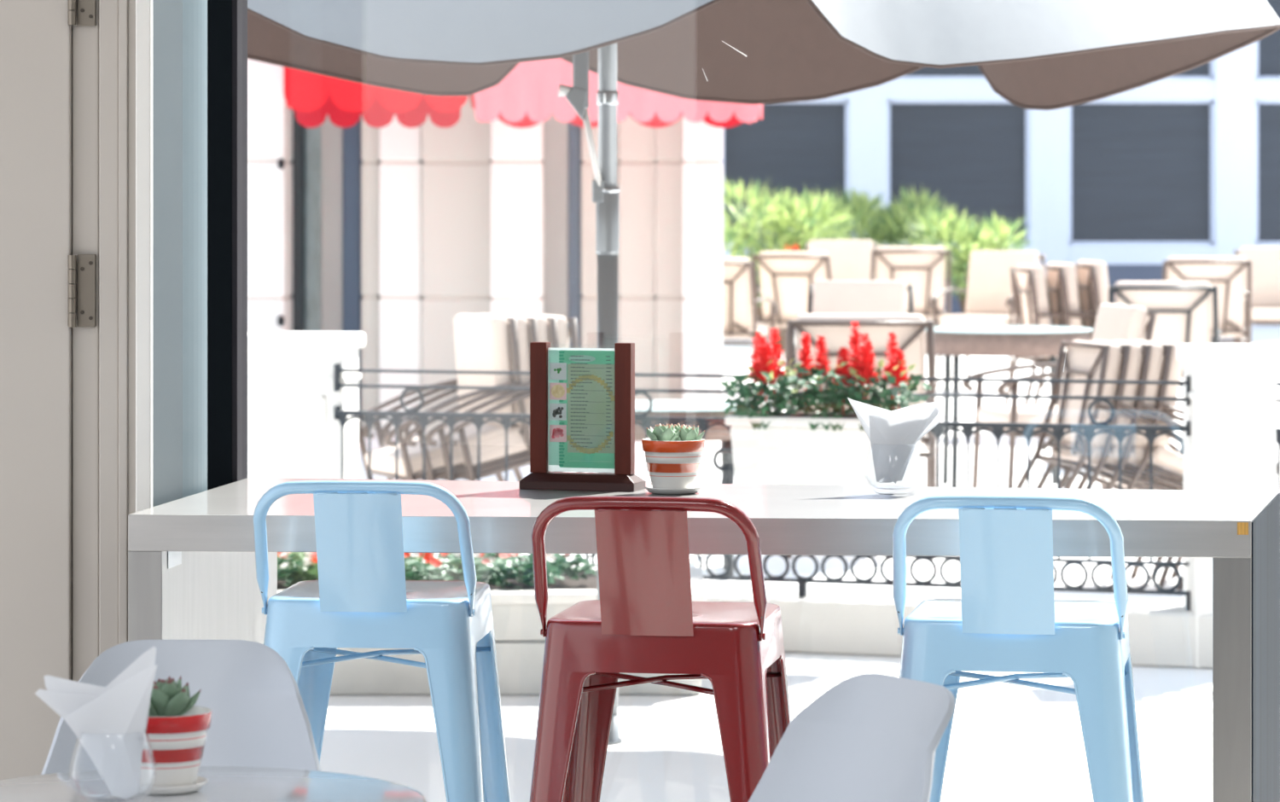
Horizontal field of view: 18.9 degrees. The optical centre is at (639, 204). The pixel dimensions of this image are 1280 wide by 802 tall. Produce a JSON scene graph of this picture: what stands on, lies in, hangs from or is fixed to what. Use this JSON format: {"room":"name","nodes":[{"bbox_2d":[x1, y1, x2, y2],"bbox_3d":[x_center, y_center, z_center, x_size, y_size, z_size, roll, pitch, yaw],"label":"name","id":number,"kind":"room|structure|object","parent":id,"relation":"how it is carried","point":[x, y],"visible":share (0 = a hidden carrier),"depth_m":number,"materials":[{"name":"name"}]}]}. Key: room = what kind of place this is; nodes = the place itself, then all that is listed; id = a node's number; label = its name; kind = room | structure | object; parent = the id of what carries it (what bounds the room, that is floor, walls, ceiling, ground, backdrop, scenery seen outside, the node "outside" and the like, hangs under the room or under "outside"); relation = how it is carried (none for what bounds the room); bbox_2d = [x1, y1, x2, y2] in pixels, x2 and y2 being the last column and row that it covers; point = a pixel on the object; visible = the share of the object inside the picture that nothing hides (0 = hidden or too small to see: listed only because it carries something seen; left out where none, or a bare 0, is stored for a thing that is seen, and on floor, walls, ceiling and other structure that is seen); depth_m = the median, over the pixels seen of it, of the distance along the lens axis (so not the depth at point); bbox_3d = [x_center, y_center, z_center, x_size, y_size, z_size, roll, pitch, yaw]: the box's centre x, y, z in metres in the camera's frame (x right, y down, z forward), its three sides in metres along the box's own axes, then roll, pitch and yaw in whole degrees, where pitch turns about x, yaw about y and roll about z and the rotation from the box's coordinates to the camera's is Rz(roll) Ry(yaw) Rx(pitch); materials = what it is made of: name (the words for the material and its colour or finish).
{"room":"cafe interior","nodes":[
{"label":"cafe interior","id":0,"kind":"room"},
{"bbox_2d":[152,0,182,506],"bbox_3d":[-0.945,-0.325,6.340,0.350,3.450,0.240,0,0,0],"label":"wall","id":1,"kind":"structure","parent":0,"point":[167,14],"depth_m":6.33,"materials":[{"name":"paint"}]},
{"bbox_2d":[118,0,135,644],"bbox_3d":[-0.829,0.275,6.294,0.028,2.250,0.172,0,0,0],"label":"trim","id":2,"kind":"structure","parent":1,"relation":"attached to","point":[126,8],"depth_m":6.21,"materials":[{"name":"grey paint"}]},
{"bbox_2d":[135,0,152,511],"bbox_3d":[-0.803,0.250,6.262,0.026,2.300,0.116,0,0,0],"label":"trim","id":3,"kind":"structure","parent":1,"relation":"attached to","point":[143,8],"depth_m":6.20,"materials":[{"name":"white paint"}]},
{"bbox_2d":[182,0,207,497],"bbox_3d":[-0.907,-0.325,6.550,0.324,3.450,0.180,0,0,0],"label":"window frame","id":4,"kind":"structure","parent":1,"relation":"attached to","point":[194,12],"depth_m":6.50,"materials":[{"name":"blue"}]},
{"bbox_3d":[0.294,1.460,2.250,6.989,0.120,9.500,0,0,0],"label":"floor","id":5,"kind":"structure","parent":0,"visible":0},
{"bbox_2d":[40,640,321,774],"bbox_3d":[-0.574,0.980,4.678,0.479,0.847,0.492,0,0,0],"label":"shell chair","id":6,"kind":"object","parent":5,"relation":"on","point":[259,718],"visible":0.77,"depth_m":4.88,"materials":[{"name":"grey plastic"}]},
{"bbox_2d":[0,766,426,801],"bbox_3d":[-0.519,1.034,4.286,0.563,0.733,0.563,0,0,0],"label":"cafe table","id":7,"kind":"object","parent":5,"relation":"on","point":[224,783],"visible":0.85,"depth_m":4.38,"materials":[{"name":"white laminate"}]},
{"bbox_2d":[69,727,157,801],"bbox_3d":[-0.585,0.625,4.262,0.097,0.084,0.097,0,0,0],"label":"glass tumbler","id":8,"kind":"object","parent":7,"relation":"on","point":[131,798],"visible":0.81,"depth_m":4.25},
{"bbox_2d":[34,689,99,732],"bbox_3d":[-0.620,0.593,4.261,0.103,0.112,0.006,0,0,0],"label":"paper napkin","id":9,"kind":"object","parent":8,"relation":"in","point":[63,703],"visible":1,"depth_m":4.26,"materials":[{"name":"white"}]},
{"bbox_2d":[43,674,109,695],"bbox_3d":[-0.614,0.585,4.271,0.097,0.123,0.006,0,0,0],"label":"paper napkin","id":10,"kind":"object","parent":8,"relation":"in","point":[54,683],"visible":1,"depth_m":4.27,"materials":[{"name":"white"}]},
{"bbox_2d":[64,664,157,799],"bbox_3d":[-0.585,0.583,4.244,0.102,0.149,0.008,0,0,0],"label":"paper napkin","id":11,"kind":"object","parent":8,"relation":"in","point":[122,710],"visible":1,"depth_m":4.24,"materials":[{"name":"white"}]},
{"bbox_2d":[105,645,156,749],"bbox_3d":[-0.568,0.566,4.279,0.058,0.148,0.006,0,0,0],"label":"paper napkin","id":12,"kind":"object","parent":8,"relation":"in","point":[147,660],"visible":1,"depth_m":4.28,"materials":[{"name":"white"}]},
{"bbox_2d":[139,676,212,795],"bbox_3d":[-0.541,0.602,4.372,0.107,0.130,0.107,0,0,0],"label":"potted succulent","id":13,"kind":"object","parent":7,"relation":"on","point":[177,729],"visible":0.77,"depth_m":4.34,"materials":[{"name":"white ceramic"}]},
{"bbox_2d":[139,705,212,786],"bbox_3d":[-0.541,0.619,4.372,0.107,0.085,0.107,0,0,0],"label":"pot","id":14,"kind":"object","parent":13,"relation":"attached to","point":[177,734],"depth_m":4.34,"materials":[{"name":"white ceramic"}]},
{"bbox_2d":[252,480,510,801],"bbox_3d":[-0.404,0.908,5.989,0.447,0.985,0.450,0,0,5],"label":"bar stool","id":15,"kind":"object","parent":5,"relation":"on","point":[362,596],"visible":0.88,"depth_m":5.82,"materials":[{"name":"blue paint"}]},
{"bbox_2d":[529,495,791,801],"bbox_3d":[0.038,0.908,5.672,0.447,0.985,0.450,0,0,10],"label":"bar stool","id":16,"kind":"object","parent":5,"relation":"on","point":[645,619],"visible":0.96,"depth_m":5.51,"materials":[{"name":"red paint"}]},
{"bbox_2d":[128,477,1279,801],"bbox_3d":[0.121,0.942,6.248,1.806,0.916,0.816,0,0,10],"label":"bar table","id":17,"kind":"object","parent":5,"relation":"on","point":[192,563],"visible":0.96,"depth_m":6.00,"materials":[{"name":"metal"}]},
{"bbox_2d":[519,342,645,491],"bbox_3d":[-0.098,0.359,6.535,0.204,0.250,0.068,0,0,17],"label":"menu stand","id":18,"kind":"object","parent":17,"relation":"on","point":[582,400],"visible":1,"depth_m":6.53,"materials":[{"name":"brown wood"}]},
{"bbox_2d":[641,423,704,494],"bbox_3d":[0.056,0.425,6.440,0.107,0.117,0.107,0,0,-34],"label":"potted succulent","id":19,"kind":"object","parent":17,"relation":"on","point":[673,453],"visible":1,"depth_m":6.41,"materials":[{"name":"white ceramic"}]},
{"bbox_2d":[864,442,922,494],"bbox_3d":[0.424,0.442,6.430,0.097,0.084,0.097,0,0,0],"label":"glass tumbler","id":20,"kind":"object","parent":17,"relation":"on","point":[914,443],"visible":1,"depth_m":6.42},
{"bbox_2d":[847,397,892,482],"bbox_3d":[0.395,0.394,6.434,0.096,0.143,0.008,0,0,0],"label":"paper napkin","id":21,"kind":"object","parent":20,"relation":"in","point":[863,410],"visible":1,"depth_m":6.43,"materials":[{"name":"white"}]},
{"bbox_2d":[868,409,933,483],"bbox_3d":[0.437,0.405,6.417,0.109,0.124,0.006,0,0,0],"label":"paper napkin","id":22,"kind":"object","parent":20,"relation":"in","point":[894,434],"visible":1,"depth_m":6.42,"materials":[{"name":"white"}]},
{"bbox_2d":[748,673,954,801],"bbox_3d":[0.110,0.980,4.386,0.492,0.847,0.479,0,0,-31],"label":"shell chair","id":23,"kind":"object","parent":5,"relation":"on","point":[871,737],"visible":1,"depth_m":4.54,"materials":[{"name":"grey plastic"}]},
{"bbox_2d":[892,494,1144,801],"bbox_3d":[0.559,0.908,5.689,0.447,0.985,0.450,0,0,10],"label":"bar stool","id":24,"kind":"object","parent":5,"relation":"on","point":[1007,617],"visible":0.91,"depth_m":5.52,"materials":[{"name":"blue paint"}]},
{"bbox_3d":[-2.022,-0.325,6.300,2.357,3.450,0.160,0,0,0],"label":"wall","id":25,"kind":"structure","parent":0,"visible":0},
{"bbox_2d":[0,0,96,780],"bbox_3d":[-1.056,0.285,6.225,0.348,2.210,0.056,0,0,0],"label":"door","id":26,"kind":"structure","parent":25,"relation":"in","point":[37,320],"depth_m":6.21,"materials":[{"name":"grey paint"}]},
{"bbox_2d":[72,0,98,681],"bbox_3d":[-0.899,0.275,6.303,0.043,2.250,0.154,0,0,0],"label":"trim","id":27,"kind":"structure","parent":25,"relation":"attached to","point":[85,38],"depth_m":6.23,"materials":[{"name":"grey paint"}]},
{"bbox_2d":[98,0,118,655],"bbox_3d":[-0.860,0.275,6.297,0.032,2.250,0.166,0,0,0],"label":"trim","id":28,"kind":"structure","parent":25,"relation":"attached to","point":[108,9],"depth_m":6.21,"materials":[{"name":"grey paint"}]},
{"bbox_3d":[1.359,-2.290,6.567,5.000,0.820,1.063,0,0,0],"label":"wall","id":29,"kind":"structure","parent":0,"visible":0},
{"bbox_2d":[207,0,1066,490],"bbox_3d":[1.368,-0.325,6.403,4.974,3.450,0.368,0,0,10],"label":"window","id":30,"kind":"structure","parent":29,"relation":"in","point":[227,20],"depth_m":6.75,"materials":[{"name":"black metal"}]},
{"label":"outside","id":31,"kind":"structure","parent":0,"visible":0},
{"bbox_2d":[320,651,1212,801],"bbox_3d":[1.500,1.461,33.490,21.000,0.118,53.020,0,0,0],"label":"ground","id":32,"kind":"structure","parent":31,"point":[1009,742],"depth_m":10.02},
{"bbox_2d":[247,58,722,431],"bbox_3d":[-1.890,-1.200,24.660,4.685,5.200,7.480,0,0,0],"label":"building","id":33,"kind":"structure","parent":32,"relation":"on","point":[393,232],"depth_m":21.23,"materials":[{"name":"beige stone"}]},
{"bbox_2d":[284,66,475,127],"bbox_3d":[-1.346,-0.974,20.264,1.004,1.144,1.374,0,0,0],"label":"awning","id":34,"kind":"object","parent":33,"relation":"attached to","point":[312,96],"visible":0.42,"depth_m":19.61,"materials":[{"name":"red fabric"}]},
{"bbox_2d":[473,58,762,127],"bbox_3d":[-0.117,-0.977,20.214,1.493,1.155,1.474,0,0,0],"label":"awning","id":35,"kind":"object","parent":33,"relation":"attached to","point":[527,96],"visible":0.34,"depth_m":19.51,"materials":[{"name":"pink fabric"}]},
{"bbox_2d":[277,566,705,695],"bbox_3d":[-0.606,1.254,11.345,1.586,0.292,0.810,0,0,0],"label":"flower planter","id":36,"kind":"object","parent":32,"relation":"on","point":[520,644],"visible":0.23,"depth_m":10.96,"materials":[{"name":"concrete"}]},
{"bbox_2d":[277,552,317,586],"bbox_3d":[-1.064,1.043,11.158,0.253,0.125,0.270,0,0,-44],"label":"plant","id":37,"kind":"object","parent":36,"relation":"on","point":[282,570],"visible":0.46,"depth_m":11.12,"materials":[{"name":"green plant"}]},
{"bbox_2d":[413,552,506,586],"bbox_3d":[-0.533,1.048,11.161,0.266,0.126,0.268,0,0,34],"label":"plant","id":38,"kind":"object","parent":36,"relation":"on","point":[437,561],"visible":0.66,"depth_m":11.12,"materials":[{"name":"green plant"}]},
{"bbox_2d":[477,553,564,589],"bbox_3d":[-0.344,1.043,11.160,0.253,0.125,0.270,0,0,-24],"label":"plant","id":39,"kind":"object","parent":36,"relation":"on","point":[505,568],"visible":0.63,"depth_m":11.14,"materials":[{"name":"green plant"}]},
{"bbox_2d":[514,553,597,580],"bbox_3d":[-0.251,1.043,11.354,0.270,0.125,0.253,0,0,-25],"label":"plant","id":40,"kind":"object","parent":36,"relation":"on","point":[572,573],"visible":0.52,"depth_m":11.32,"materials":[{"name":"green plant"}]},
{"bbox_2d":[247,0,1279,744],"bbox_3d":[-0.100,0.098,9.998,3.466,2.608,3.380,0,0,0],"label":"parasol","id":41,"kind":"object","parent":32,"relation":"on","point":[1036,55],"visible":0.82,"depth_m":9.93,"materials":[{"name":"grey fabric"}]},
{"bbox_2d":[722,174,862,352],"bbox_3d":[1.007,0.583,29.397,1.500,1.646,1.214,0,0,-40],"label":"shrub","id":42,"kind":"object","parent":32,"relation":"on","point":[796,210],"visible":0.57,"depth_m":29.30,"materials":[{"name":"green plant"}]},
{"bbox_2d":[704,589,1212,669],"bbox_3d":[1.381,1.317,11.819,13.000,0.165,0.240,0,0,19],"label":"wall","id":43,"kind":"structure","parent":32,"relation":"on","point":[1164,636],"depth_m":11.92,"materials":[{"name":"stone"}]},
{"bbox_2d":[247,331,365,566],"bbox_3d":[-1.179,0.913,12.785,0.484,0.973,0.344,0,0,6],"label":"pier","id":44,"kind":"structure","parent":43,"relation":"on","point":[293,431],"depth_m":12.63,"materials":[{"name":"white stone"}]},
{"bbox_2d":[333,363,1190,610],"bbox_3d":[0.339,0.879,12.150,2.826,0.715,0.033,0,0,19],"label":"iron railing","id":45,"kind":"object","parent":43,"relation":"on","point":[1150,434],"visible":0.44,"depth_m":12.01,"materials":[{"name":"grey"}]},
{"bbox_2d":[712,320,931,486],"bbox_3d":[0.560,0.656,11.862,0.705,0.593,0.302,0,0,19],"label":"flower box","id":46,"kind":"object","parent":45,"relation":"hanging from","point":[776,446],"visible":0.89,"depth_m":11.82,"materials":[{"name":"white"}]},
{"bbox_2d":[1175,343,1279,668],"bbox_3d":[1.799,0.914,11.720,0.289,0.971,0.304,0,0,0],"label":"pier","id":47,"kind":"structure","parent":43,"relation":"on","point":[1231,413],"depth_m":11.59,"materials":[{"name":"white stone"}]},
{"bbox_2d":[720,0,1279,325],"bbox_3d":[2.871,-1.340,34.200,8.613,5.480,0.400,0,0,0],"label":"building","id":48,"kind":"structure","parent":32,"relation":"on","point":[1187,163],"depth_m":34.12,"materials":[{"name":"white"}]},
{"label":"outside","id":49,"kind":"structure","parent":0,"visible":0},
{"bbox_2d":[358,325,1279,605],"bbox_3d":[2.000,1.025,34.758,36.000,0.651,50.486,0,0,0],"label":"paving","id":50,"kind":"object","parent":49,"point":[734,356],"depth_m":18.12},
{"bbox_2d":[358,313,529,553],"bbox_3d":[-0.661,0.851,13.673,0.687,0.918,0.538,0,0,-22],"label":"patio chair","id":51,"kind":"object","parent":50,"relation":"on","point":[481,341],"visible":0.63,"depth_m":13.53,"materials":[{"name":"brown metal"}]},
{"bbox_2d":[365,420,511,476],"bbox_3d":[-0.716,0.861,13.650,0.432,0.072,0.432,-17,6,-21],"label":"seat cushion","id":52,"kind":"object","parent":51,"relation":"on","point":[383,457],"depth_m":13.50,"materials":[{"name":"fabric"}]},
{"bbox_2d":[453,313,513,425],"bbox_3d":[-0.560,0.588,13.714,0.090,0.390,0.428,0,0,-22],"label":"cushion","id":53,"kind":"object","parent":51,"relation":"on","point":[481,341],"depth_m":13.61,"materials":[{"name":"fabric"}]},
{"bbox_2d":[361,313,538,566],"bbox_3d":[-0.591,0.851,13.693,0.687,0.918,0.538,0,0,-22],"label":"patio chair","id":54,"kind":"object","parent":50,"relation":"on","point":[435,462],"visible":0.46,"depth_m":13.52,"materials":[{"name":"wood"}]},
{"bbox_2d":[421,424,529,472],"bbox_3d":[-0.646,0.861,13.670,0.432,0.072,0.432,-17,6,-21],"label":"seat cushion","id":55,"kind":"object","parent":54,"relation":"on","point":[435,462],"depth_m":13.46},
{"bbox_2d":[478,313,529,425],"bbox_3d":[-0.490,0.588,13.734,0.090,0.390,0.428,0,0,-22],"label":"cushion","id":56,"kind":"object","parent":54,"relation":"on","point":[522,326],"depth_m":13.54,"materials":[{"name":"fabric"}]},
{"bbox_2d":[382,313,583,480],"bbox_3d":[-0.521,0.851,13.713,0.687,0.918,0.538,0,0,-22],"label":"patio chair","id":57,"kind":"object","parent":50,"relation":"on","point":[542,323],"visible":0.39,"depth_m":13.48,"materials":[{"name":"wood"}]},
{"bbox_2d":[443,430,529,465],"bbox_3d":[-0.576,0.861,13.690,0.432,0.072,0.432,-17,6,-21],"label":"seat cushion","id":58,"kind":"object","parent":57,"relation":"on","point":[459,458],"depth_m":13.48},
{"bbox_2d":[498,313,548,351],"bbox_3d":[-0.420,0.588,13.754,0.090,0.390,0.428,0,0,-22],"label":"cushion","id":59,"kind":"object","parent":57,"relation":"on","point":[542,323],"depth_m":13.56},
{"bbox_2d":[402,313,578,480],"bbox_3d":[-0.451,0.851,13.733,0.687,0.918,0.538,0,0,-22],"label":"patio chair","id":60,"kind":"object","parent":50,"relation":"on","point":[564,334],"visible":0.27,"depth_m":13.48,"materials":[{"name":"brown metal"}]},
{"bbox_2d":[463,439,527,465],"bbox_3d":[-0.506,0.861,13.710,0.432,0.072,0.432,-17,6,-21],"label":"seat cushion","id":61,"kind":"object","parent":60,"relation":"on","point":[520,445],"depth_m":13.48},
{"bbox_2d":[517,313,569,348],"bbox_3d":[-0.350,0.588,13.774,0.090,0.390,0.428,0,0,-22],"label":"cushion","id":62,"kind":"object","parent":60,"relation":"on","point":[562,329],"depth_m":13.58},
{"bbox_2d":[634,399,736,575],"bbox_3d":[0.120,1.000,13.500,0.600,0.600,0.600,0,0,0],"label":"table","id":63,"kind":"object","parent":50,"relation":"on","point":[693,408],"visible":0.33,"depth_m":13.26,"materials":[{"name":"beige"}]},
{"bbox_2d":[720,257,777,399],"bbox_3d":[0.500,0.771,23.587,0.597,0.901,0.660,0,0,14],"label":"patio chair","id":64,"kind":"object","parent":50,"relation":"on","point":[739,300],"visible":0.41,"depth_m":23.30,"materials":[{"name":"fabric"}]},
{"bbox_2d":[720,257,752,327],"bbox_3d":[0.446,0.534,23.368,0.476,0.428,0.154,0,0,14],"label":"cushion","id":65,"kind":"object","parent":64,"relation":"on","point":[736,299],"depth_m":23.29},
{"bbox_2d":[722,323,767,338],"bbox_3d":[0.509,0.775,23.624,0.480,0.080,0.480,0,0,14],"label":"seat cushion","id":66,"kind":"object","parent":64,"relation":"on","point":[730,330],"depth_m":23.35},
{"bbox_2d":[751,250,831,372],"bbox_3d":[1.095,0.751,24.988,0.597,0.901,0.660,0,0,24],"label":"patio chair","id":67,"kind":"object","parent":50,"relation":"on","point":[785,277],"visible":0.45,"depth_m":24.77,"materials":[{"name":"fabric"}]},
{"bbox_2d":[758,250,827,317],"bbox_3d":[1.003,0.514,24.782,0.476,0.428,0.154,0,0,24],"label":"cushion","id":68,"kind":"object","parent":67,"relation":"on","point":[785,277],"depth_m":24.75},
{"bbox_2d":[804,239,878,280],"bbox_3d":[1.463,0.708,28.013,0.597,0.901,0.660,0,0,4],"label":"patio chair","id":69,"kind":"object","parent":50,"relation":"on","point":[849,259],"visible":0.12,"depth_m":28.21,"materials":[{"name":"fabric"}]},
{"bbox_2d":[792,279,913,411],"bbox_3d":[1.069,0.834,19.213,0.597,0.901,0.660,0,0,10],"label":"patio chair","id":70,"kind":"object","parent":50,"relation":"on","point":[843,297],"visible":0.2,"depth_m":19.43,"materials":[{"name":"fabric"}]},
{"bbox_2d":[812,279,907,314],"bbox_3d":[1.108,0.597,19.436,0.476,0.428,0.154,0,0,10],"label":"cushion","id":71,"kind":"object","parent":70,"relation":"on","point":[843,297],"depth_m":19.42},
{"bbox_2d":[785,313,939,558],"bbox_3d":[0.825,0.851,14.387,0.597,0.901,0.660,0,0,3],"label":"patio chair","id":72,"kind":"object","parent":50,"relation":"on","point":[909,328],"visible":0.36,"depth_m":14.10,"materials":[{"name":"brown metal"}]},
{"bbox_2d":[796,313,925,413],"bbox_3d":[0.813,0.614,14.161,0.476,0.428,0.154,0,0,3],"label":"cushion","id":73,"kind":"object","parent":72,"relation":"on","point":[909,328],"depth_m":14.09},
{"bbox_2d":[802,183,958,280],"bbox_3d":[1.930,0.460,31.622,1.501,1.301,1.167,0,0,0],"label":"shrub","id":74,"kind":"object","parent":50,"relation":"on","point":[864,207],"visible":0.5,"depth_m":31.55,"materials":[{"name":"green plant"}]},
{"bbox_2d":[870,246,951,378],"bbox_3d":[1.824,0.732,26.287,0.597,0.901,0.660,0,0,-2],"label":"patio chair","id":75,"kind":"object","parent":50,"relation":"on","point":[923,268],"visible":0.46,"depth_m":26.01,"materials":[{"name":"fabric"}]},
{"bbox_2d":[874,246,945,308],"bbox_3d":[1.832,0.496,26.061,0.476,0.428,0.154,0,0,-2],"label":"cushion","id":76,"kind":"object","parent":75,"relation":"on","point":[923,268],"depth_m":26.01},
{"bbox_2d":[898,203,1035,314],"bbox_3d":[2.561,0.553,29.962,1.086,1.161,1.127,0,0,0],"label":"shrub","id":77,"kind":"object","parent":50,"relation":"on","point":[989,235],"visible":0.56,"depth_m":29.81,"materials":[{"name":"green plant"}]},
{"bbox_2d":[929,250,1045,390],"bbox_3d":[2.273,0.751,25.012,0.597,0.901,0.660,0,0,28],"label":"patio chair","id":78,"kind":"object","parent":50,"relation":"on","point":[989,295],"visible":0.65,"depth_m":25.18,"materials":[{"name":"fabric"}]},
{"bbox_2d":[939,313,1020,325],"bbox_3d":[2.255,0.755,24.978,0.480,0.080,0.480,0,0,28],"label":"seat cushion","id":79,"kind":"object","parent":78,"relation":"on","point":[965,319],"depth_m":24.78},
{"bbox_2d":[965,250,1039,314],"bbox_3d":[2.379,0.514,25.211,0.476,0.428,0.154,0,0,28],"label":"cushion","id":80,"kind":"object","parent":78,"relation":"on","point":[988,288],"depth_m":25.20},
{"bbox_2d":[925,325,1093,488],"bbox_3d":[1.674,0.933,17.600,0.800,0.735,0.800,0,0,0],"label":"table","id":81,"kind":"object","parent":50,"relation":"on","point":[983,340],"visible":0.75,"depth_m":17.32,"materials":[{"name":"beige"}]},
{"bbox_2d":[1003,264,1095,405],"bbox_3d":[2.371,0.807,21.203,0.684,0.950,0.597,0,0,-6],"label":"patio chair","id":82,"kind":"object","parent":50,"relation":"on","point":[1030,296],"visible":0.35,"depth_m":20.98,"materials":[{"name":"fabric"}]},
{"bbox_2d":[1016,264,1051,325],"bbox_3d":[2.173,0.548,21.182,0.117,0.432,0.476,0,0,-6],"label":"cushion","id":83,"kind":"object","parent":82,"relation":"on","point":[1032,296],"depth_m":20.96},
{"bbox_2d":[961,302,1157,488],"bbox_3d":[1.680,0.851,15.402,0.660,0.901,0.597,0,0,-10],"label":"patio chair","id":84,"kind":"object","parent":50,"relation":"on","point":[1114,322],"visible":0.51,"depth_m":15.29,"materials":[{"name":"brown metal"}]},
{"bbox_2d":[977,405,1058,430],"bbox_3d":[1.642,0.855,15.396,0.480,0.080,0.480,0,0,-10],"label":"seat cushion","id":85,"kind":"object","parent":84,"relation":"on","point":[1015,414],"depth_m":15.20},
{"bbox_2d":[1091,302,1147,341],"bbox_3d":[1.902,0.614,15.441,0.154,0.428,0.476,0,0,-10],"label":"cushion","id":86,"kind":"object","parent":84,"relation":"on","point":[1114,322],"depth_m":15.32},
{"bbox_2d":[1032,261,1095,405],"bbox_3d":[2.536,0.795,21.173,0.684,0.950,0.597,0,0,-6],"label":"patio chair","id":87,"kind":"object","parent":50,"relation":"on","point":[1061,285],"visible":0.27,"depth_m":20.93,"materials":[{"name":"fabric"}]},
{"bbox_2d":[1046,261,1082,326],"bbox_3d":[2.338,0.536,21.152,0.117,0.432,0.476,0,0,-6],"label":"cushion","id":88,"kind":"object","parent":87,"relation":"on","point":[1061,285],"depth_m":20.93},
{"bbox_2d":[1015,340,1183,590],"bbox_3d":[1.581,0.898,13.123,0.659,0.860,0.490,0,0,-14],"label":"patio chair","id":89,"kind":"object","parent":50,"relation":"on","point":[1085,360],"visible":0.44,"depth_m":13.01,"materials":[{"name":"brown metal"}]},
{"bbox_2d":[1054,340,1122,447],"bbox_3d":[1.528,0.644,13.109,0.126,0.351,0.390,24,-6,-13],"label":"cushion","id":90,"kind":"object","parent":89,"relation":"on","point":[1085,360],"depth_m":13.03,"materials":[{"name":"fabric"}]},
{"bbox_2d":[1052,441,1177,489],"bbox_3d":[1.647,0.910,13.139,0.394,0.066,0.394,24,-6,-13],"label":"seat cushion","id":91,"kind":"object","parent":89,"relation":"on","point":[1071,451],"depth_m":12.96,"materials":[{"name":"fabric"}]},
{"bbox_2d":[1035,339,1183,590],"bbox_3d":[1.653,0.898,13.133,0.659,0.860,0.490,0,0,-14],"label":"patio chair","id":92,"kind":"object","parent":50,"relation":"on","point":[1131,356],"visible":0.34,"depth_m":12.93,"materials":[{"name":"brown metal"}]},
{"bbox_2d":[1093,339,1143,447],"bbox_3d":[1.600,0.644,13.119,0.126,0.351,0.390,24,-6,-13],"label":"cushion","id":93,"kind":"object","parent":92,"relation":"on","point":[1131,356],"depth_m":12.93,"materials":[{"name":"fabric"}]},
{"bbox_2d":[1109,446,1183,489],"bbox_3d":[1.719,0.910,13.149,0.394,0.066,0.394,24,-6,-13],"label":"seat cushion","id":94,"kind":"object","parent":92,"relation":"on","point":[1114,450],"depth_m":12.93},
{"bbox_2d":[1056,339,1183,577],"bbox_3d":[1.725,0.898,13.143,0.659,0.860,0.490,0,0,-14],"label":"patio chair","id":95,"kind":"object","parent":50,"relation":"on","point":[1152,360],"visible":0.28,"depth_m":12.94,"materials":[{"name":"brown metal"}]},
{"bbox_2d":[1112,339,1163,447],"bbox_3d":[1.672,0.644,13.129,0.126,0.351,0.390,24,-6,-13],"label":"cushion","id":96,"kind":"object","parent":95,"relation":"on","point":[1152,360],"depth_m":12.94,"materials":[{"name":"fabric"}]},
{"bbox_2d":[1130,445,1183,476],"bbox_3d":[1.791,0.910,13.159,0.394,0.066,0.394,24,-6,-13],"label":"seat cushion","id":97,"kind":"object","parent":95,"relation":"on","point":[1138,451],"depth_m":12.93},
{"bbox_2d":[1071,260,1183,436],"bbox_3d":[2.701,0.783,21.143,0.684,0.950,0.597,0,0,-6],"label":"patio chair","id":98,"kind":"object","parent":50,"relation":"on","point":[1092,282],"visible":0.21,"depth_m":20.98,"materials":[{"name":"fabric"}]},
{"bbox_2d":[1076,260,1108,338],"bbox_3d":[2.503,0.524,21.122,0.117,0.432,0.476,0,0,-6],"label":"cushion","id":99,"kind":"object","parent":98,"relation":"on","point":[1092,282],"depth_m":20.98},
{"bbox_2d":[1108,280,1221,388],"bbox_3d":[2.637,0.831,19.387,0.597,0.901,0.660,0,0,7],"label":"patio chair","id":100,"kind":"object","parent":50,"relation":"on","point":[1183,309],"visible":0.28,"depth_m":19.10,"materials":[{"name":"fabric"}]},
{"bbox_2d":[1114,280,1210,366],"bbox_3d":[2.609,0.594,19.163,0.476,0.428,0.154,0,0,7],"label":"cushion","id":101,"kind":"object","parent":100,"relation":"on","point":[1183,309],"depth_m":19.10,"materials":[{"name":"fabric"}]},
{"bbox_2d":[1076,339,1277,577],"bbox_3d":[1.797,0.898,13.153,0.659,0.860,0.490,0,0,-14],"label":"patio chair","id":102,"kind":"object","parent":50,"relation":"on","point":[1172,368],"visible":0.18,"depth_m":12.95,"materials":[{"name":"brown metal"}]},
{"bbox_2d":[1133,339,1183,447],"bbox_3d":[1.744,0.644,13.139,0.126,0.351,0.390,24,-6,-13],"label":"cushion","id":103,"kind":"object","parent":102,"relation":"on","point":[1172,368],"depth_m":12.95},
{"bbox_2d":[1152,445,1183,473],"bbox_3d":[1.863,0.910,13.169,0.394,0.066,0.394,24,-6,-13],"label":"seat cushion","id":104,"kind":"object","parent":102,"relation":"on","point":[1163,455],"depth_m":12.95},
{"bbox_2d":[1162,256,1252,343],"bbox_3d":[3.480,0.768,23.787,0.597,0.901,0.660,0,0,2],"label":"patio chair","id":105,"kind":"object","parent":50,"relation":"on","point":[1227,273],"visible":0.53,"depth_m":23.50,"materials":[{"name":"fabric"}]},
{"bbox_2d":[1167,256,1245,325],"bbox_3d":[3.472,0.531,23.561,0.476,0.428,0.154,0,0,2],"label":"cushion","id":106,"kind":"object","parent":105,"relation":"on","point":[1227,273],"depth_m":23.50,"materials":[{"name":"fabric"}]},
{"bbox_2d":[1233,246,1279,343],"bbox_3d":[4.334,0.737,26.013,0.597,0.901,0.660,0,0,2],"label":"patio chair","id":107,"kind":"object","parent":50,"relation":"on","point":[1265,260],"visible":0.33,"depth_m":26.20,"materials":[{"name":"fabric"}]},
{"bbox_2d":[1239,246,1279,307],"bbox_3d":[4.342,0.500,26.239,0.476,0.428,0.154,0,0,2],"label":"cushion","id":108,"kind":"object","parent":107,"relation":"on","point":[1265,260],"depth_m":26.21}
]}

